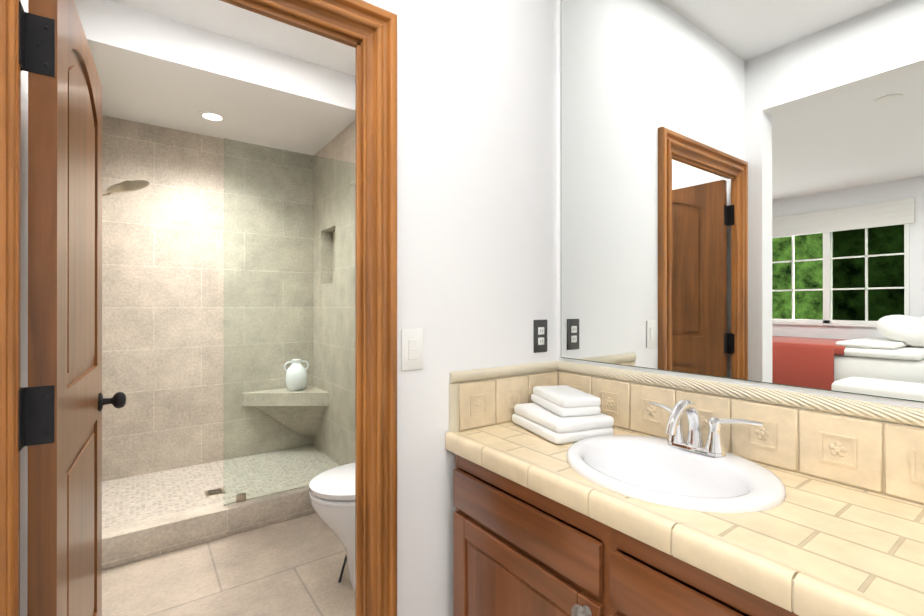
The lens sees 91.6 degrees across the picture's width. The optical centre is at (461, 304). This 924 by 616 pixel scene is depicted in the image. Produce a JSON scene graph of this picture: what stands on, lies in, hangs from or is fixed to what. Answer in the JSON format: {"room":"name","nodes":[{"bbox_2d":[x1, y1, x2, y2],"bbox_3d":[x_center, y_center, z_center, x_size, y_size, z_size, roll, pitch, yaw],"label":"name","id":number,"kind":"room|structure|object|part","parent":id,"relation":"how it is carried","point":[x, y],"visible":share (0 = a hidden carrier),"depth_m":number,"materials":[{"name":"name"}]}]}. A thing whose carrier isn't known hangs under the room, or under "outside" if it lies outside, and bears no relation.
{"room":"bathroom","nodes":[
{"label":"bathroom","id":0,"kind":"room"},
{"bbox_2d":[20,0,27,615],"bbox_3d":[-1.504,-0.146,1.422,0.200,2.830,1.435,0,0,-36],"label":"wall","id":1,"kind":"structure","parent":0,"point":[24,354],"depth_m":1.41,"materials":[{"name":"white paint"}]},
{"bbox_2d":[102,115,312,481],"bbox_3d":[-1.883,-0.143,3.682,1.820,2.830,0.120,0,0,-36],"label":"wall","id":2,"kind":"structure","parent":0,"point":[166,262],"depth_m":3.48,"materials":[{"name":"tile"}]},
{"bbox_2d":[241,385,328,435],"bbox_3d":[-1.442,0.935,3.663,0.580,0.435,0.420,0,0,-36],"label":"shower bench","id":3,"kind":"object","parent":2,"relation":"attached to","point":[290,410],"depth_m":3.73,"materials":[{"name":"stone"}]},
{"bbox_2d":[284,359,308,390],"bbox_3d":[-1.391,0.588,3.776,0.207,0.258,0.176,0,0,-36],"label":"jug","id":4,"kind":"object","parent":3,"relation":"on","point":[300,376],"depth_m":3.72,"materials":[{"name":"white ceramic"}]},
{"bbox_2d":[74,0,354,154],"bbox_3d":[-1.634,-1.443,3.106,1.550,0.230,1.110,0,0,-36],"label":"ceiling soffit","id":5,"kind":"structure","parent":0,"point":[156,70],"depth_m":2.79,"materials":[{"name":"white paint"}]},
{"bbox_2d":[198,111,225,121],"bbox_3d":[-1.760,-1.325,3.169,0.176,0.005,0.176,0,0,-36],"label":"recessed light","id":6,"kind":"object","parent":5,"relation":"attached to","point":[201,113],"depth_m":3.17,"materials":[{"name":"white plastic"}]},
{"bbox_3d":[-1.760,-1.326,3.169,0.116,0.001,0.116,0,0,-36],"label":"recessed ceiling light lens in the shower","id":7,"kind":"part","parent":6,"relation":"part of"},
{"bbox_2d":[102,444,354,615],"bbox_3d":[-0.165,1.304,1.270,2.200,0.130,6.100,0,0,-36],"label":"floor","id":8,"kind":"structure","parent":0,"point":[291,567],"depth_m":2.24,"materials":[{"name":"tile"}]},
{"bbox_2d":[205,488,224,496],"bbox_3d":[-1.634,1.239,2.973,0.110,0.004,0.100,0,0,-36],"label":"shower drain","id":9,"kind":"object","parent":8,"relation":"on","point":[213,492],"visible":0.94,"depth_m":2.96,"materials":[{"name":"silver metal"}]},
{"bbox_2d":[309,463,354,590],"bbox_3d":[-0.370,0.841,2.095,0.665,0.861,0.420,0,0,-36],"label":"toilet","id":10,"kind":"object","parent":8,"relation":"on","point":[332,494],"visible":0.31,"depth_m":1.90,"materials":[{"name":"white ceramic"}]},
{"bbox_3d":[-0.446,0.800,2.042,0.480,0.060,0.380,0,0,-36],"label":"seat","id":11,"kind":"part","parent":10,"relation":"part of","materials":[{"name":"white ceramic"}]},
{"bbox_2d":[446,449,820,615],"bbox_3d":[0.728,0.882,0.878,0.598,0.774,1.900,0,0,-36],"label":"bathroom vanity","id":12,"kind":"object","parent":8,"relation":"on","point":[521,549],"depth_m":1.12,"materials":[{"name":"brown wood"}]},
{"bbox_3d":[0.540,0.832,0.742,0.020,0.673,1.900,0,0,-36],"label":"frame","id":13,"kind":"part","parent":12,"relation":"part of","materials":[{"name":"brown wood"}]},
{"bbox_2d":[445,421,923,615],"bbox_3d":[0.740,0.468,0.909,0.548,0.054,1.936,0,0,-36],"label":"countertop","id":14,"kind":"structure","parent":12,"relation":"on","point":[834,549],"depth_m":0.86,"materials":[{"name":"beige tile"}]},
{"bbox_2d":[512,385,613,443],"bbox_3d":[0.345,0.375,1.584,0.232,0.131,0.305,0,0,-22],"label":"towels","id":15,"kind":"object","parent":14,"relation":"on","point":[560,414],"visible":1,"depth_m":1.49,"materials":[{"name":"white fabric"}]},
{"bbox_2d":[525,425,820,536],"bbox_3d":[0.543,0.501,1.207,0.476,0.162,0.536,0,0,-36],"label":"sink","id":16,"kind":"object","parent":14,"relation":"in","point":[724,495],"depth_m":1.21,"materials":[{"name":"white ceramic"}]},
{"bbox_2d":[641,393,764,456],"bbox_3d":[0.634,0.344,1.272,0.189,0.153,0.326,0,0,-36],"label":"faucet","id":17,"kind":"object","parent":14,"relation":"on","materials":[{"name":"silver metal"}]},
{"bbox_2d":[111,0,354,76],"bbox_3d":[-2.034,-1.623,-0.068,6.800,0.120,6.100,0,0,-36],"label":"ceiling","id":18,"kind":"structure","parent":0,"point":[234,22],"depth_m":2.54,"materials":[{"name":"white paint"}]},
{"bbox_2d":[313,150,331,449],"bbox_3d":[-1.157,-0.142,4.000,0.270,2.830,0.210,0,0,-36],"label":"wall","id":19,"kind":"structure","parent":0,"point":[318,237],"depth_m":3.89,"materials":[{"name":"tile"}]},
{"bbox_2d":[321,120,354,465],"bbox_3d":[-0.366,-0.144,2.897,0.270,2.830,2.505,0,0,-36],"label":"wall","id":20,"kind":"structure","parent":0,"point":[345,144],"depth_m":3.47,"materials":[{"name":"tile"}]},
{"bbox_2d":[102,482,315,569],"bbox_3d":[-1.249,1.196,2.566,1.550,0.150,0.130,0,0,-36],"label":"shower curb","id":21,"kind":"structure","parent":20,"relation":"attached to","point":[122,544],"depth_m":2.39,"materials":[{"name":"tile"}]},
{"bbox_2d":[223,138,354,504],"bbox_3d":[-0.976,0.096,2.764,0.873,2.049,0.024,0,0,-36],"label":"glass","id":22,"kind":"object","parent":21,"relation":"on","point":[240,497],"visible":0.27,"depth_m":2.70,"materials":[{"name":"clear glass"}]},
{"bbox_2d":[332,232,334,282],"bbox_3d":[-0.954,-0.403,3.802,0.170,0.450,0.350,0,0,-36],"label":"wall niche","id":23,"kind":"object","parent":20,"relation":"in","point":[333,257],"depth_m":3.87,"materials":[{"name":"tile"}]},
{"bbox_2d":[366,0,557,615],"bbox_3d":[0.092,-0.145,1.662,0.967,2.830,0.035,0,0,-36],"label":"wall","id":24,"kind":"structure","parent":0,"point":[477,184],"depth_m":1.57,"materials":[{"name":"white paint"}]},
{"bbox_2d":[0,0,396,615],"bbox_3d":[-0.612,0.183,1.142,0.967,2.172,0.078,0,0,-36],"label":"door frame","id":25,"kind":"structure","parent":24,"relation":"attached to","point":[379,349],"depth_m":1.36,"materials":[{"name":"brown wood"}]},
{"bbox_3d":[-0.599,-0.849,1.125,0.967,0.108,0.034,0,0,-36],"label":"door casing trim","id":26,"kind":"part","parent":25,"relation":"part of","materials":[{"name":"brown wood"}]},
{"bbox_2d":[401,329,422,370],"bbox_3d":[-0.160,0.144,1.452,0.080,0.132,0.011,0,0,-36],"label":"light switch","id":27,"kind":"object","parent":24,"relation":"attached to","point":[411,349],"visible":1,"depth_m":1.45,"materials":[{"name":"white plastic"}]},
{"bbox_2d":[449,369,556,432],"bbox_3d":[0.180,0.357,1.698,0.537,0.171,0.004,0,0,-36],"label":"backsplash","id":28,"kind":"structure","parent":24,"relation":"attached to","point":[472,404],"depth_m":1.63,"materials":[{"name":"beige tile"}]},
{"bbox_2d":[534,320,546,352],"bbox_3d":[0.315,0.125,1.794,0.074,0.130,0.008,0,0,-36],"label":"electrical outlet","id":29,"kind":"object","parent":24,"relation":"attached to","point":[540,335],"visible":1,"depth_m":1.79,"materials":[{"name":"grey plastic"}]},
{"bbox_2d":[538,327,543,344],"bbox_3d":[0.316,0.125,1.792,0.034,0.070,0.003,0,0,-36],"label":"socket","id":30,"kind":"object","parent":29,"relation":"attached to","point":[540,329],"depth_m":1.79,"materials":[{"name":"white plastic"}]},
{"bbox_2d":[557,369,923,504],"bbox_3d":[0.961,0.356,1.067,0.004,0.171,1.936,0,0,-36],"label":"backsplash","id":31,"kind":"structure","parent":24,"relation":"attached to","point":[877,456],"depth_m":1.14,"materials":[{"name":"beige tile"}]},
{"bbox_2d":[558,0,923,426],"bbox_3d":[1.318,-0.147,0.674,0.127,2.830,3.000,0,0,-36],"label":"mirror","id":32,"kind":"object","parent":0,"point":[742,189],"depth_m":1.28,"materials":[{"name":"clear mirror"}]},
{"bbox_3d":[-2.330,-0.144,2.573,0.200,2.830,1.400,0,0,-36],"label":"wall","id":33,"kind":"structure","parent":0,"visible":0},
{"bbox_2d":[102,180,148,196],"bbox_3d":[-2.155,-0.718,2.798,0.344,0.182,0.213,0,0,-36],"label":"shower head","id":34,"kind":"object","parent":33,"relation":"attached to","point":[126,186],"visible":0.67,"depth_m":2.78},
{"bbox_3d":[-1.046,-0.147,0.845,0.271,2.830,0.035,0,0,-36],"label":"wall","id":35,"kind":"structure","parent":0,"visible":0},
{"bbox_2d":[15,0,361,615],"bbox_3d":[-0.619,0.229,1.152,0.782,2.080,0.037,0,0,-36],"label":"lining","id":36,"kind":"object","parent":35,"relation":"attached to","point":[358,111],"visible":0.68,"depth_m":1.35,"materials":[{"name":"brown wood"}]},
{"bbox_2d":[20,0,101,615],"bbox_3d":[-1.115,0.241,1.275,0.068,2.040,0.738,0,0,-33],"label":"door leaf","id":37,"kind":"structure","parent":36,"relation":"attached to","point":[64,320],"depth_m":1.04,"materials":[{"name":"brown wood"}]},
{"bbox_3d":[-0.920,0.234,0.968,0.064,1.715,0.011,0,0,-33],"label":"door hinge leaf","id":38,"kind":"part","parent":37,"relation":"part of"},
{"bbox_2d":[98,392,125,410],"bbox_3d":[-1.267,0.334,1.532,0.197,0.064,0.067,0,0,-36],"label":"door knob","id":39,"kind":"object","parent":37,"relation":"attached to","point":[117,400],"depth_m":1.55,"materials":[{"name":"black metal"}]},
{"bbox_2d":[220,0,359,47],"bbox_3d":[-0.619,-0.796,1.153,0.742,0.030,0.037,0,0,-36],"label":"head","id":40,"kind":"object","parent":36,"relation":"attached to","point":[248,5],"visible":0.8,"depth_m":1.25}
]}

